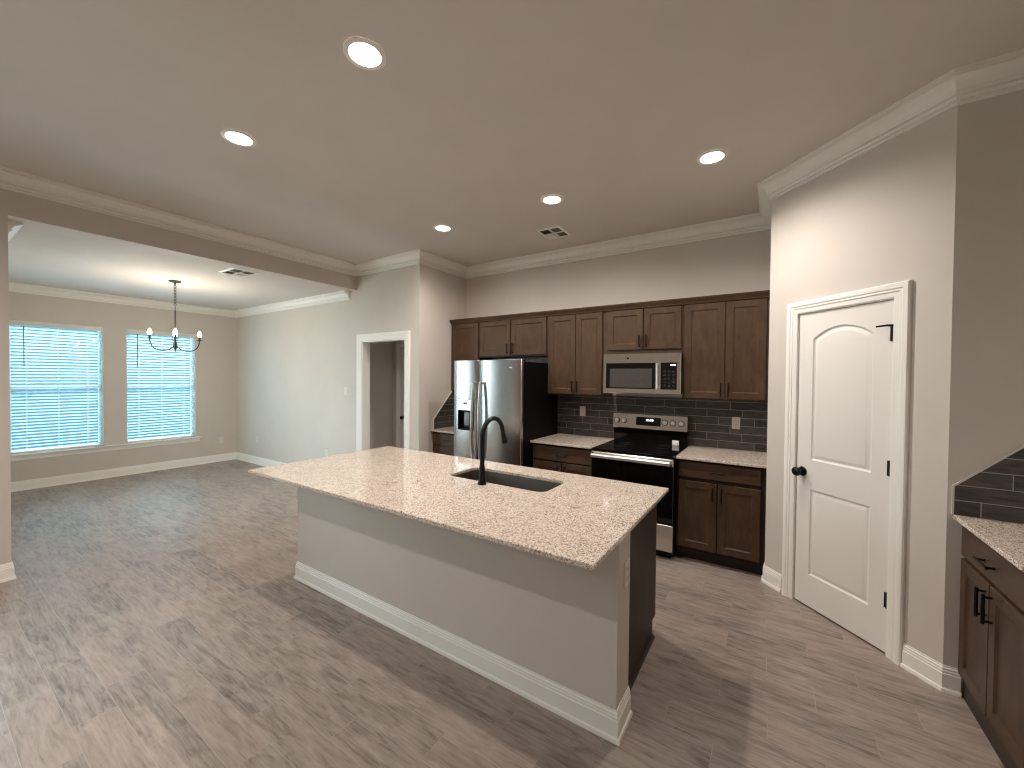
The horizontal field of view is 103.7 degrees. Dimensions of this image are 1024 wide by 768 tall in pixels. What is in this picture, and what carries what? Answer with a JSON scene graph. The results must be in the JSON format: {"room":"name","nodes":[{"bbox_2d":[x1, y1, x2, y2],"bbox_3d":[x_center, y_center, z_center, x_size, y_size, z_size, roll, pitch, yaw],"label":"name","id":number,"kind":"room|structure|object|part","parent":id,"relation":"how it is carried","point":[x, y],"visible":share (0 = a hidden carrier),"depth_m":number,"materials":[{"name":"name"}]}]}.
{"room":"kitchen","nodes":[
{"label":"kitchen","id":0,"kind":"room"},
{"bbox_2d":[9,282,236,481],"bbox_3d":[-6.066,0.039,6.346,0.240,2.787,3.293,1,1,33],"label":"wall","id":1,"kind":"structure","parent":0,"point":[215,364],"depth_m":6.31,"materials":[{"name":"beige paint"}]},
{"bbox_2d":[9,325,101,451],"bbox_3d":[-6.538,0.039,5.785,0.060,1.803,0.898,1,1,33],"label":"window","id":2,"kind":"structure","parent":1,"relation":"attached to","point":[9,325],"depth_m":5.87,"materials":[{"name":"white plastic"}]},
{"bbox_2d":[9,320,102,453],"bbox_3d":[-6.468,0.038,5.739,0.079,1.795,0.894,1,1,33],"label":"window blind","id":3,"kind":"object","parent":1,"relation":"attached to","point":[11,322],"visible":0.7,"depth_m":5.71,"materials":[{"name":"white plastic"}]},
{"bbox_3d":[-6.484,0.925,5.758,0.050,0.020,0.886,1,1,33],"label":"rail","id":4,"kind":"part","parent":3,"relation":"part of","materials":[{"name":"white plastic"}]},
{"bbox_2d":[10,436,201,456],"bbox_3d":[-6.155,0.948,6.222,0.135,0.022,2.234,1,1,33],"label":"window sill","id":5,"kind":"structure","parent":1,"relation":"attached to","point":[193,437],"depth_m":6.03,"materials":[{"name":"white paint"}]},
{"bbox_2d":[11,452,236,491],"bbox_3d":[-6.043,1.367,6.345,0.022,0.132,3.053,1,1,33],"label":"baseboard","id":6,"kind":"structure","parent":1,"relation":"attached to","point":[16,486],"depth_m":6.20,"materials":[{"name":"white paint"}]},
{"bbox_2d":[127,338,193,440],"bbox_3d":[-5.905,0.029,6.758,0.060,1.803,0.897,1,1,33],"label":"window","id":7,"kind":"structure","parent":1,"relation":"attached to","point":[190,338],"depth_m":7.09,"materials":[{"name":"white plastic"}]},
{"bbox_2d":[127,329,194,442],"bbox_3d":[-5.834,0.029,6.712,0.079,1.795,0.893,1,1,33],"label":"window blind","id":8,"kind":"object","parent":1,"relation":"attached to","point":[132,331],"visible":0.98,"depth_m":6.69,"materials":[{"name":"white plastic"}]},
{"bbox_3d":[-5.850,0.916,6.731,0.050,0.020,0.885,1,1,33],"label":"rail","id":9,"kind":"part","parent":8,"relation":"part of","materials":[{"name":"white plastic"}]},
{"bbox_2d":[8,223,343,309],"bbox_3d":[-4.638,-1.377,5.403,3.615,0.100,3.293,1,1,33],"label":"ceiling","id":10,"kind":"structure","parent":0,"point":[41,256],"depth_m":4.86,"materials":[{"name":"paint"}]},
{"bbox_2d":[147,280,201,351],"bbox_3d":[-4.321,-0.866,5.160,0.418,0.907,0.418,1,1,5],"label":"chandelier","id":11,"kind":"object","parent":10,"relation":"hanging from","point":[149,331],"visible":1,"depth_m":5.15,"materials":[{"name":"brown metal"}]},
{"bbox_3d":[-4.425,-0.493,5.082,0.241,0.150,0.012,0,1,-40],"label":"arm","id":12,"kind":"part","parent":11,"relation":"part of","materials":[{"name":"brown metal"}]},
{"bbox_3d":[-4.323,-0.680,5.163,0.044,0.535,0.044,1,1,33],"label":"stem","id":13,"kind":"part","parent":11,"relation":"part of","materials":[{"name":"brown metal"}]},
{"bbox_3d":[-4.319,-1.143,5.156,0.022,0.276,0.025,0,1,-5],"label":"chain","id":14,"kind":"part","parent":11,"relation":"part of","materials":[{"name":"brown metal"}]},
{"bbox_3d":[-4.225,-0.494,5.250,0.241,0.150,0.012,0,1,-40],"label":"arm","id":15,"kind":"part","parent":11,"relation":"part of","materials":[{"name":"brown metal"}]},
{"bbox_2d":[218,267,257,276],"bbox_3d":[-3.179,-1.297,4.683,0.360,0.010,0.280,1,1,33],"label":"ceiling vent","id":16,"kind":"object","parent":10,"relation":"in","point":[233,271],"visible":1,"depth_m":4.66,"materials":[{"name":"white metal"}]},
{"bbox_2d":[0,188,356,564],"bbox_3d":[-4.458,-0.097,2.267,0.150,3.219,8.134,1,1,33],"label":"wall","id":17,"kind":"structure","parent":0,"point":[22,208],"depth_m":3.42,"materials":[{"name":"beige paint"}]},
{"bbox_2d":[0,562,16,582],"bbox_3d":[-5.228,1.460,0.974,0.022,0.132,5.103,1,1,33],"label":"baseboard","id":18,"kind":"structure","parent":17,"relation":"attached to","point":[7,571],"depth_m":3.08,"materials":[{"name":"white paint"}]},
{"bbox_2d":[0,165,356,276],"bbox_3d":[-4.343,-1.534,2.177,0.095,0.141,8.134,1,1,33],"label":"trim","id":19,"kind":"structure","parent":17,"relation":"attached to","point":[11,179],"depth_m":3.72,"materials":[{"name":"white paint"}]},
{"bbox_2d":[237,264,426,462],"bbox_3d":[-3.144,-0.100,6.336,4.843,3.119,0.120,1,1,33],"label":"wall","id":20,"kind":"structure","parent":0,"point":[295,366],"depth_m":6.15,"materials":[{"name":"beige paint"}]},
{"bbox_2d":[236,452,285,466],"bbox_3d":[-3.705,1.384,6.631,3.628,0.132,0.022,1,1,33],"label":"baseboard","id":21,"kind":"structure","parent":20,"relation":"attached to","point":[239,456],"depth_m":7.19,"materials":[{"name":"white paint"}]},
{"bbox_2d":[233,290,349,317],"bbox_3d":[-3.768,-1.280,6.605,3.465,0.116,0.090,1,1,33],"label":"crown molding","id":22,"kind":"structure","parent":20,"relation":"attached to","point":[344,295],"depth_m":6.39,"materials":[{"name":"white paint"}]},
{"bbox_2d":[344,387,347,394],"bbox_3d":[-2.383,0.105,5.765,0.070,0.115,0.008,1,1,33],"label":"light switch","id":23,"kind":"object","parent":20,"relation":"attached to","point":[345,388],"visible":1,"depth_m":5.76,"materials":[{"name":"plastic"}]},
{"bbox_2d":[356,330,410,450],"bbox_3d":[-1.696,0.404,5.385,1.055,2.168,0.148,1,1,33],"label":"door frame","id":24,"kind":"structure","parent":20,"relation":"attached to","point":[363,340],"depth_m":5.57,"materials":[{"name":"white paint"}]},
{"bbox_2d":[355,249,419,275],"bbox_3d":[-1.635,-1.558,5.210,1.323,0.141,0.095,1,1,33],"label":"crown molding","id":25,"kind":"structure","parent":20,"relation":"attached to","point":[409,258],"depth_m":5.18,"materials":[{"name":"white paint"}]},
{"bbox_2d":[370,342,392,448],"bbox_3d":[-2.166,0.220,6.212,0.100,2.500,0.736,1,1,33],"label":"wall","id":26,"kind":"structure","parent":0,"point":[381,353],"depth_m":6.30,"materials":[{"name":"beige paint"}]},
{"bbox_2d":[426,266,465,452],"bbox_3d":[-0.923,-0.065,5.420,0.120,3.119,0.769,1,1,33],"label":"wall","id":27,"kind":"structure","parent":0,"point":[446,292],"depth_m":5.25,"materials":[{"name":"beige paint"}]},
{"bbox_2d":[419,249,466,278],"bbox_3d":[-0.878,-1.551,5.247,0.095,0.141,0.984,1,1,33],"label":"trim","id":28,"kind":"structure","parent":27,"relation":"attached to","point":[428,259],"depth_m":5.21,"materials":[{"name":"white paint"}]},
{"bbox_2d":[433,391,453,428],"bbox_3d":[-0.837,0.335,5.444,0.011,0.490,0.640,1,1,33],"label":"tile backsplash","id":29,"kind":"structure","parent":27,"relation":"attached to","point":[444,418],"depth_m":5.38,"materials":[{"name":"grey tile"}]},
{"bbox_2d":[0,459,1004,767],"bbox_3d":[-3.069,1.561,1.908,10.254,0.060,9.263,1,1,33],"label":"floor","id":30,"kind":"structure","parent":0,"point":[161,618],"depth_m":2.14,"materials":[{"name":"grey wood"}]},
{"bbox_2d":[433,432,453,455],"bbox_3d":[-0.634,1.054,5.285,0.542,0.891,0.694,1,1,33],"label":"base cabinet","id":31,"kind":"object","parent":30,"relation":"on","point":[443,443],"visible":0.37,"depth_m":5.06,"materials":[{"name":"brown wood"}]},
{"bbox_2d":[430,426,453,433],"bbox_3d":[-0.626,0.596,5.281,0.548,0.022,0.688,1,1,33],"label":"countertop","id":32,"kind":"structure","parent":31,"relation":"on","point":[450,430],"depth_m":5.09,"materials":[{"name":"stone"}]},
{"bbox_3d":[-0.795,0.872,5.028,0.520,0.170,0.019,1,1,33],"label":"drawer","id":33,"kind":"part","parent":31,"relation":"part of","materials":[{"name":"brown wood"}]},
{"bbox_3d":[-0.794,0.705,5.025,0.520,0.143,0.019,1,1,33],"label":"drawer","id":34,"kind":"part","parent":31,"relation":"part of","materials":[{"name":"brown wood"}]},
{"bbox_2d":[293,487,656,745],"bbox_3d":[-0.371,1.095,2.823,2.597,0.892,0.918,1,1,33],"label":"kitchen island","id":35,"kind":"object","parent":30,"relation":"on","point":[569,640],"visible":0.69,"depth_m":2.15,"materials":[{"name":"beige paint"}]},
{"bbox_2d":[248,446,668,570],"bbox_3d":[-0.454,0.639,2.680,2.596,0.022,1.239,1,1,33],"label":"island countertop","id":36,"kind":"structure","parent":35,"relation":"on","point":[580,521],"depth_m":2.26,"materials":[{"name":"stone"}]},
{"bbox_2d":[477,416,507,484],"bbox_3d":[-0.121,0.421,2.644,0.058,0.422,0.304,1,1,33],"label":"kitchen faucet","id":37,"kind":"object","parent":36,"relation":"on","point":[481,481],"visible":1,"depth_m":2.54,"materials":[{"name":"black metal"}]},
{"bbox_2d":[455,470,560,491],"bbox_3d":[-0.044,0.757,2.703,0.813,0.204,0.381,1,1,33],"label":"sink","id":38,"kind":"object","parent":36,"relation":"in","point":[530,484],"visible":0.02,"depth_m":2.86,"materials":[{"name":"grey metal"}]},
{"bbox_3d":[-0.571,1.478,2.526,2.597,0.132,0.196,1,1,33],"label":"island baseboard","id":39,"kind":"part","parent":35,"relation":"part of","materials":[{"name":"white paint"}]},
{"bbox_2d":[624,557,629,589],"bbox_3d":[0.531,0.872,1.853,0.008,0.120,0.075,1,1,33],"label":"wall outlet","id":40,"kind":"object","parent":35,"relation":"attached to","point":[627,562],"visible":1,"depth_m":1.84,"materials":[{"name":"plastic"}]},
{"bbox_3d":[0.694,1.550,2.201,0.016,0.020,0.640,1,1,33],"label":"shoe moulding","id":41,"kind":"part","parent":35,"relation":"part of","materials":[{"name":"brown wood"}]},
{"bbox_3d":[0.703,1.114,2.233,0.018,0.892,0.710,1,1,33],"label":"panel","id":42,"kind":"part","parent":35,"relation":"part of","materials":[{"name":"brown wood"}]},
{"bbox_2d":[454,359,556,467],"bbox_3d":[-0.086,0.615,4.738,0.921,1.772,0.950,1,1,33],"label":"refrigerator","id":43,"kind":"object","parent":30,"relation":"on","point":[515,391],"visible":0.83,"depth_m":4.38,"materials":[{"name":"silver metal"}]},
{"bbox_3d":[-0.516,0.235,4.554,0.218,0.128,0.034,1,1,33],"label":"dispenser panel","id":44,"kind":"part","parent":43,"relation":"part of","materials":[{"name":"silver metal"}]},
{"bbox_3d":[-0.516,0.574,4.577,0.373,1.685,0.058,1,1,33],"label":"fridge door","id":45,"kind":"part","parent":43,"relation":"part of","materials":[{"name":"silver metal"}]},
{"bbox_3d":[-0.434,0.402,4.444,0.033,0.859,0.080,1,1,33],"label":"door handle","id":46,"kind":"part","parent":43,"relation":"part of","materials":[{"name":"silver metal"}]},
{"bbox_3d":[-0.352,0.403,4.391,0.033,0.859,0.080,1,1,33],"label":"door handle","id":47,"kind":"part","parent":43,"relation":"part of","materials":[{"name":"silver metal"}]},
{"bbox_3d":[-0.128,0.582,4.325,0.542,1.685,0.058,1,1,33],"label":"fridge door","id":48,"kind":"part","parent":43,"relation":"part of","materials":[{"name":"silver metal"}]},
{"bbox_2d":[533,443,591,475],"bbox_3d":[0.681,1.079,4.429,0.702,0.891,0.694,1,1,33],"label":"base cabinet","id":49,"kind":"object","parent":30,"relation":"on","point":[573,460],"visible":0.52,"depth_m":4.16,"materials":[{"name":"brown wood"}]},
{"bbox_3d":[0.370,1.109,4.271,0.340,0.581,0.019,1,1,33],"label":"cabinet door","id":50,"kind":"part","parent":49,"relation":"part of","materials":[{"name":"brown wood"}]},
{"bbox_3d":[0.517,0.732,4.172,0.682,0.146,0.019,1,1,33],"label":"drawer","id":51,"kind":"part","parent":49,"relation":"part of","materials":[{"name":"brown wood"}]},
{"bbox_2d":[530,433,613,448],"bbox_3d":[0.684,0.622,4.427,0.716,0.022,0.688,1,1,33],"label":"countertop","id":52,"kind":"structure","parent":49,"relation":"on","point":[578,441],"depth_m":4.34,"materials":[{"name":"stone"}]},
{"bbox_3d":[0.659,1.115,4.083,0.334,0.581,0.019,1,1,33],"label":"cabinet door","id":53,"kind":"part","parent":49,"relation":"part of","materials":[{"name":"brown wood"}]},
{"bbox_2d":[590,412,688,557],"bbox_3d":[1.262,0.928,3.968,0.756,1.218,0.804,1,1,33],"label":"range","id":54,"kind":"object","parent":30,"relation":"on","point":[641,451],"visible":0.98,"depth_m":3.77,"materials":[{"name":"black metal"}]},
{"bbox_3d":[1.062,0.682,3.653,0.716,0.040,0.062,1,1,33],"label":"door handle","id":55,"kind":"part","parent":54,"relation":"part of","materials":[{"name":"silver metal"}]},
{"bbox_3d":[1.081,0.683,3.683,0.748,0.063,0.012,1,1,33],"label":"door trim","id":56,"kind":"part","parent":54,"relation":"part of","materials":[{"name":"silver metal"}]},
{"bbox_3d":[1.092,0.936,3.707,0.752,0.572,0.040,1,1,33],"label":"oven door","id":57,"kind":"part","parent":54,"relation":"part of","materials":[{"name":"black glass"}]},
{"bbox_2d":[591,439,686,458],"bbox_3d":[1.260,0.630,3.956,0.756,0.024,0.656,1,1,33],"label":"cooktop","id":58,"kind":"object","parent":54,"relation":"in","point":[634,448],"depth_m":3.86,"materials":[{"name":"black glass"}]},
{"bbox_3d":[1.426,0.393,4.212,0.252,0.087,0.012,1,1,33],"label":"display panel","id":59,"kind":"part","parent":54,"relation":"part of","materials":[{"name":"black glass"}]},
{"bbox_3d":[1.114,1.502,3.758,0.696,0.075,0.020,1,1,33],"label":"kick plate","id":60,"kind":"part","parent":54,"relation":"part of","materials":[{"name":"black plastic"}]},
{"bbox_3d":[1.087,1.348,3.712,0.752,0.233,0.042,1,1,33],"label":"warming drawer","id":61,"kind":"part","parent":54,"relation":"part of","materials":[{"name":"silver metal"}]},
{"bbox_2d":[672,440,678,445],"bbox_3d":[1.651,0.596,4.062,0.065,0.050,0.013,1,1,33],"label":"paper packet","id":62,"kind":"object","parent":54,"relation":"on","point":[676,443],"visible":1,"depth_m":4.06,"materials":[{"name":"white paper"}]},
{"bbox_2d":[676,459,766,574],"bbox_3d":[1.899,1.103,3.636,0.666,0.891,0.694,1,1,33],"label":"base cabinet","id":63,"kind":"object","parent":30,"relation":"on","point":[721,508],"visible":0.95,"depth_m":3.37,"materials":[{"name":"brown wood"}]},
{"bbox_3d":[1.596,1.133,3.473,0.302,0.581,0.019,1,1,33],"label":"cabinet door","id":64,"kind":"part","parent":63,"relation":"part of","materials":[{"name":"brown wood"}]},
{"bbox_3d":[1.731,0.748,3.381,0.616,0.130,0.019,1,1,33],"label":"drawer","id":65,"kind":"part","parent":63,"relation":"part of","materials":[{"name":"brown wood"}]},
{"bbox_3d":[1.741,0.933,3.344,0.013,0.119,0.035,1,1,33],"label":"handle","id":66,"kind":"part","parent":63,"relation":"part of","materials":[{"name":"black metal"}]},
{"bbox_2d":[676,446,766,467],"bbox_3d":[1.906,0.645,3.632,0.672,0.022,0.688,1,1,33],"label":"countertop","id":67,"kind":"structure","parent":63,"relation":"on","point":[696,453],"depth_m":3.53,"materials":[{"name":"stone"}]},
{"bbox_3d":[1.857,1.138,3.303,0.306,0.581,0.019,1,1,33],"label":"cabinet door","id":68,"kind":"part","parent":63,"relation":"part of","materials":[{"name":"brown wood"}]},
{"bbox_2d":[958,526,1023,767],"bbox_3d":[2.321,1.139,1.599,0.653,0.891,0.669,1,1,33],"label":"base cabinet","id":69,"kind":"object","parent":30,"relation":"on","point":[991,615],"visible":1,"depth_m":1.71,"materials":[{"name":"brown wood"}]},
{"bbox_3d":[2.170,1.163,1.885,0.019,0.581,0.315,1,1,33],"label":"cabinet door","id":70,"kind":"part","parent":69,"relation":"part of","materials":[{"name":"brown wood"}]},
{"bbox_3d":[2.079,0.971,1.789,0.035,0.129,0.013,1,1,33],"label":"handle","id":71,"kind":"part","parent":69,"relation":"part of","materials":[{"name":"black metal"}]},
{"bbox_3d":[2.063,0.785,1.758,0.035,0.013,0.124,1,1,33],"label":"handle","id":72,"kind":"part","parent":69,"relation":"part of","materials":[{"name":"black metal"}]},
{"bbox_3d":[2.042,0.972,1.732,0.035,0.129,0.013,1,1,33],"label":"handle","id":73,"kind":"part","parent":69,"relation":"part of","materials":[{"name":"black metal"}]},
{"bbox_2d":[953,515,1023,571],"bbox_3d":[2.327,0.682,1.585,0.645,0.022,0.680,1,1,33],"label":"countertop","id":74,"kind":"structure","parent":69,"relation":"on","point":[1006,538],"depth_m":1.78,"materials":[{"name":"stone"}]},
{"bbox_3d":[2.086,0.785,1.744,0.019,0.146,0.637,1,1,33],"label":"drawer","id":75,"kind":"part","parent":69,"relation":"part of","materials":[{"name":"brown wood"}]},
{"bbox_3d":[1.994,1.166,1.614,0.019,0.581,0.314,1,1,33],"label":"cabinet door","id":76,"kind":"part","parent":69,"relation":"part of","materials":[{"name":"brown wood"}]},
{"bbox_2d":[0,0,1023,265],"bbox_3d":[-1.466,-1.607,0.833,6.499,0.100,9.263,1,1,33],"label":"ceiling","id":77,"kind":"structure","parent":0,"point":[477,112],"depth_m":2.23,"materials":[{"name":"paint"}]},
{"bbox_2d":[220,129,256,146],"bbox_3d":[-1.762,-1.584,2.596,0.194,0.006,0.194,1,1,33],"label":"recessed light","id":78,"kind":"object","parent":77,"relation":"in","point":[239,138],"visible":1,"depth_m":2.59,"materials":[{"name":"white paint"}]},
{"bbox_2d":[343,37,385,69],"bbox_3d":[-0.698,-1.563,1.911,0.194,0.006,0.194,1,1,33],"label":"recessed light","id":79,"kind":"object","parent":77,"relation":"in","point":[364,53],"visible":1,"depth_m":1.90,"materials":[{"name":"white paint"}]},
{"bbox_2d":[433,225,452,231],"bbox_3d":[-0.709,-1.599,4.132,0.194,0.006,0.194,1,1,33],"label":"recessed light","id":80,"kind":"object","parent":77,"relation":"in","point":[443,228],"visible":1,"depth_m":4.13,"materials":[{"name":"white paint"}]},
{"bbox_2d":[541,195,562,204],"bbox_3d":[0.343,-1.578,3.450,0.194,0.006,0.194,1,1,33],"label":"recessed light","id":81,"kind":"object","parent":77,"relation":"in","point":[548,199],"visible":1,"depth_m":3.44,"materials":[{"name":"white paint"}]},
{"bbox_2d":[536,225,571,239],"bbox_3d":[0.445,-1.589,4.233,0.270,0.010,0.320,1,1,33],"label":"ceiling vent","id":82,"kind":"object","parent":77,"relation":"in","point":[554,232],"visible":1,"depth_m":4.22,"materials":[{"name":"white metal"}]},
{"bbox_2d":[696,149,727,164],"bbox_3d":[1.376,-1.558,2.768,0.194,0.006,0.194,1,1,33],"label":"recessed light","id":83,"kind":"object","parent":77,"relation":"in","point":[710,157],"visible":1,"depth_m":2.76,"materials":[{"name":"white paint"}]},
{"bbox_2d":[393,229,770,446],"bbox_3d":[0.883,-0.038,4.756,6.790,3.119,0.155,1,1,33],"label":"wall","id":84,"kind":"structure","parent":0,"point":[740,263],"depth_m":4.42,"materials":[{"name":"beige paint"}]},
{"bbox_2d":[396,342,403,447],"bbox_3d":[-1.478,0.411,6.160,0.929,2.132,0.076,1,1,33],"label":"door","id":85,"kind":"structure","parent":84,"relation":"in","point":[399,351],"depth_m":6.38,"materials":[{"name":"white paint"}]},
{"bbox_2d":[451,322,492,390],"bbox_3d":[-0.555,-0.352,5.426,0.475,0.902,0.352,1,1,33],"label":"upper cabinet","id":86,"kind":"object","parent":84,"relation":"attached to","point":[465,343],"visible":0.3,"depth_m":5.31,"materials":[{"name":"brown wood"}]},
{"bbox_3d":[-0.626,-0.352,5.316,0.450,0.882,0.019,1,1,33],"label":"cabinet door","id":87,"kind":"part","parent":86,"relation":"part of","materials":[{"name":"brown wood"}]},
{"bbox_2d":[449,290,769,324],"bbox_3d":[0.704,-0.804,4.458,3.628,0.056,0.098,1,1,33],"label":"crown molding","id":88,"kind":"structure","parent":86,"relation":"attached to","point":[766,293],"depth_m":4.10,"materials":[{"name":"brown wood"}]},
{"bbox_2d":[480,316,547,357],"bbox_3d":[0.065,-0.563,5.020,0.992,0.455,0.352,1,1,33],"label":"upper cabinet","id":89,"kind":"object","parent":84,"relation":"attached to","point":[525,337],"visible":0.98,"depth_m":4.87,"materials":[{"name":"brown wood"}]},
{"bbox_3d":[-0.215,-0.571,5.046,0.460,0.430,0.019,1,1,33],"label":"door","id":90,"kind":"part","parent":89,"relation":"part of","materials":[{"name":"brown wood"}]},
{"bbox_3d":[0.195,-0.562,4.779,0.482,0.430,0.019,1,1,33],"label":"door","id":91,"kind":"part","parent":89,"relation":"part of","materials":[{"name":"brown wood"}]},
{"bbox_2d":[548,312,611,395],"bbox_3d":[0.760,-0.326,4.570,0.664,0.902,0.352,1,1,33],"label":"upper cabinet","id":92,"kind":"object","parent":84,"relation":"attached to","point":[575,341],"visible":1,"depth_m":4.44,"materials":[{"name":"brown wood"}]},
{"bbox_3d":[0.561,-0.330,4.543,0.334,0.880,0.019,1,1,33],"label":"door","id":93,"kind":"part","parent":92,"relation":"part of","materials":[{"name":"brown wood"}]},
{"bbox_3d":[0.835,-0.325,4.365,0.302,0.880,0.019,1,1,33],"label":"door","id":94,"kind":"part","parent":92,"relation":"part of","materials":[{"name":"brown wood"}]},
{"bbox_2d":[466,212,769,278],"bbox_3d":[0.847,-1.526,4.655,3.634,0.141,0.095,1,1,33],"label":"trim","id":95,"kind":"structure","parent":84,"relation":"attached to","point":[755,222],"depth_m":4.36,"materials":[{"name":"white paint"}]},
{"bbox_2d":[604,305,683,353],"bbox_3d":[1.373,-0.539,4.168,0.786,0.452,0.352,1,1,33],"label":"upper cabinet","id":96,"kind":"object","parent":84,"relation":"attached to","point":[654,329],"visible":1,"depth_m":4.03,"materials":[{"name":"brown wood"}]},
{"bbox_3d":[1.165,-0.555,4.147,0.366,0.407,0.019,1,1,33],"label":"door","id":97,"kind":"part","parent":96,"relation":"part of","materials":[{"name":"brown wood"}]},
{"bbox_2d":[603,352,682,394],"bbox_3d":[1.361,-0.104,4.126,0.759,0.400,0.425,1,1,33],"label":"microwave","id":98,"kind":"object","parent":96,"relation":"attached to","point":[639,373],"visible":0.99,"depth_m":3.96,"materials":[{"name":"silver metal"}]},
{"bbox_3d":[1.185,-0.082,4.042,0.490,0.256,0.008,1,1,33],"label":"door glass","id":99,"kind":"part","parent":98,"relation":"part of","materials":[{"name":"black glass"}]},
{"bbox_3d":[1.399,-0.077,3.872,0.024,0.250,0.042,1,1,33],"label":"door handle","id":100,"kind":"part","parent":98,"relation":"part of","materials":[{"name":"silver metal"}]},
{"bbox_3d":[1.496,-0.076,3.839,0.146,0.256,0.008,1,1,33],"label":"control panel","id":101,"kind":"part","parent":98,"relation":"part of","materials":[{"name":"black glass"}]},
{"bbox_3d":[1.474,-0.549,3.946,0.350,0.407,0.019,1,1,33],"label":"door","id":102,"kind":"part","parent":96,"relation":"part of","materials":[{"name":"brown wood"}]},
{"bbox_2d":[557,395,767,452],"bbox_3d":[1.454,0.378,4.329,2.197,0.482,0.011,1,1,33],"label":"tile backsplash","id":103,"kind":"structure","parent":84,"relation":"attached to","point":[710,421],"depth_m":4.08,"materials":[{"name":"grey tile"}]},
{"bbox_2d":[580,406,585,415],"bbox_3d":[0.829,0.318,4.726,0.070,0.115,0.008,1,1,33],"label":"wall outlet","id":104,"kind":"object","parent":103,"relation":"attached to","point":[582,408],"visible":1,"depth_m":4.72,"materials":[{"name":"beige plastic"}]},
{"bbox_2d":[732,417,739,428],"bbox_3d":[2.152,0.376,3.865,0.070,0.115,0.008,1,1,33],"label":"wall outlet","id":105,"kind":"object","parent":103,"relation":"attached to","point":[735,420],"visible":1,"depth_m":3.86,"materials":[{"name":"beige plastic"}]},
{"bbox_2d":[682,297,769,401],"bbox_3d":[1.995,-0.302,3.766,0.694,0.902,0.352,1,1,33],"label":"upper cabinet","id":106,"kind":"object","parent":84,"relation":"attached to","point":[726,343],"visible":1,"depth_m":3.63,"materials":[{"name":"brown wood"}]},
{"bbox_3d":[1.788,-0.306,3.744,0.342,0.880,0.019,1,1,33],"label":"door","id":107,"kind":"part","parent":106,"relation":"part of","materials":[{"name":"brown wood"}]},
{"bbox_3d":[2.068,-0.301,3.561,0.309,0.880,0.019,1,1,33],"label":"door","id":108,"kind":"part","parent":106,"relation":"part of","materials":[{"name":"brown wood"}]},
{"bbox_2d":[758,186,771,228],"bbox_3d":[2.154,-1.495,3.419,0.095,0.141,0.739,1,1,33],"label":"trim","id":109,"kind":"structure","parent":84,"relation":"attached to","point":[765,205],"depth_m":3.36,"materials":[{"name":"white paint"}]},
{"bbox_2d":[765,106,957,663],"bbox_3d":[2.170,0.008,2.606,0.110,3.119,1.117,0,1,-12],"label":"wall","id":110,"kind":"structure","parent":0,"point":[885,215],"depth_m":2.23,"materials":[{"name":"beige paint"}]},
{"bbox_2d":[761,565,781,592],"bbox_3d":[1.992,1.492,3.088,0.022,0.132,0.169,0,1,-12],"label":"baseboard","id":111,"kind":"structure","parent":110,"relation":"attached to","point":[773,579],"depth_m":3.08,"materials":[{"name":"white paint"}]},
{"bbox_2d":[781,280,912,665],"bbox_3d":[2.134,0.494,2.608,0.183,2.146,0.772,0,1,-12],"label":"door","id":112,"kind":"structure","parent":110,"relation":"in","point":[848,354],"depth_m":2.54,"materials":[{"name":"white paint"}]},
{"bbox_3d":[2.027,0.617,2.847,0.073,0.066,0.066,0,1,-12],"label":"knob","id":113,"kind":"part","parent":112,"relation":"part of","materials":[{"name":"black metal"}]},
{"bbox_2d":[757,69,956,200],"bbox_3d":[2.083,-1.482,2.561,0.095,0.141,1.195,0,1,-12],"label":"trim","id":114,"kind":"structure","parent":110,"relation":"attached to","point":[938,96],"depth_m":2.38,"materials":[{"name":"white paint"}]},
{"bbox_2d":[900,643,942,690],"bbox_3d":[2.190,1.509,2.149,0.022,0.132,0.182,0,1,-12],"label":"baseboard","id":115,"kind":"structure","parent":110,"relation":"attached to","point":[927,669],"depth_m":2.15,"materials":[{"name":"white paint"}]},
{"bbox_2d":[943,89,1023,695],"bbox_3d":[2.541,0.022,1.912,0.667,3.119,0.110,1,1,33],"label":"wall","id":116,"kind":"structure","parent":0,"point":[986,415],"depth_m":1.98,"materials":[{"name":"beige paint"}]},
{"bbox_2d":[941,665,960,697],"bbox_3d":[2.234,1.511,2.048,0.072,0.132,0.022,1,1,33],"label":"baseboard","id":117,"kind":"structure","parent":116,"relation":"attached to","point":[951,679],"depth_m":2.04,"materials":[{"name":"white paint"}]},
{"bbox_2d":[951,445,1023,523],"bbox_3d":[2.510,0.426,1.864,0.652,0.484,0.011,1,1,33],"label":"tile backsplash","id":118,"kind":"structure","parent":116,"relation":"attached to","point":[995,491],"depth_m":1.96,"materials":[{"name":"grey tile"}]},
{"bbox_2d":[954,49,1023,105],"bbox_3d":[2.482,-1.466,1.813,0.707,0.141,0.095,1,1,33],"label":"trim","id":119,"kind":"structure","parent":116,"relation":"attached to","point":[1001,74],"depth_m":1.93,"materials":[{"name":"white paint"}]},
{"bbox_3d":[-5.454,0.081,4.055,3.465,2.787,0.120,1,1,33],"label":"wall","id":120,"kind":"structure","parent":0,"visible":0},
{"bbox_2d":[8,220,22,241],"bbox_3d":[-5.385,-1.255,4.122,3.465,0.116,0.090,1,1,33],"label":"trim","id":121,"kind":"structure","parent":120,"relation":"attached to","point":[13,227],"depth_m":3.20,"materials":[{"name":"white paint"}]},
{"label":"outside","id":122,"kind":"structure","parent":0,"visible":0},
{"bbox_3d":[-0.016,1.808,0.029,60.000,0.060,60.000,1,1,33],"label":"ground","id":123,"kind":"structure","parent":122,"visible":0},
{"bbox_2d":[11,325,189,450],"bbox_3d":[-10.474,-0.058,9.207,0.400,3.190,16.000,1,1,33],"label":"wall","id":124,"kind":"structure","parent":123,"relation":"on","point":[11,325],"depth_m":9.41,"materials":[{"name":"blue stone"}]}
]}

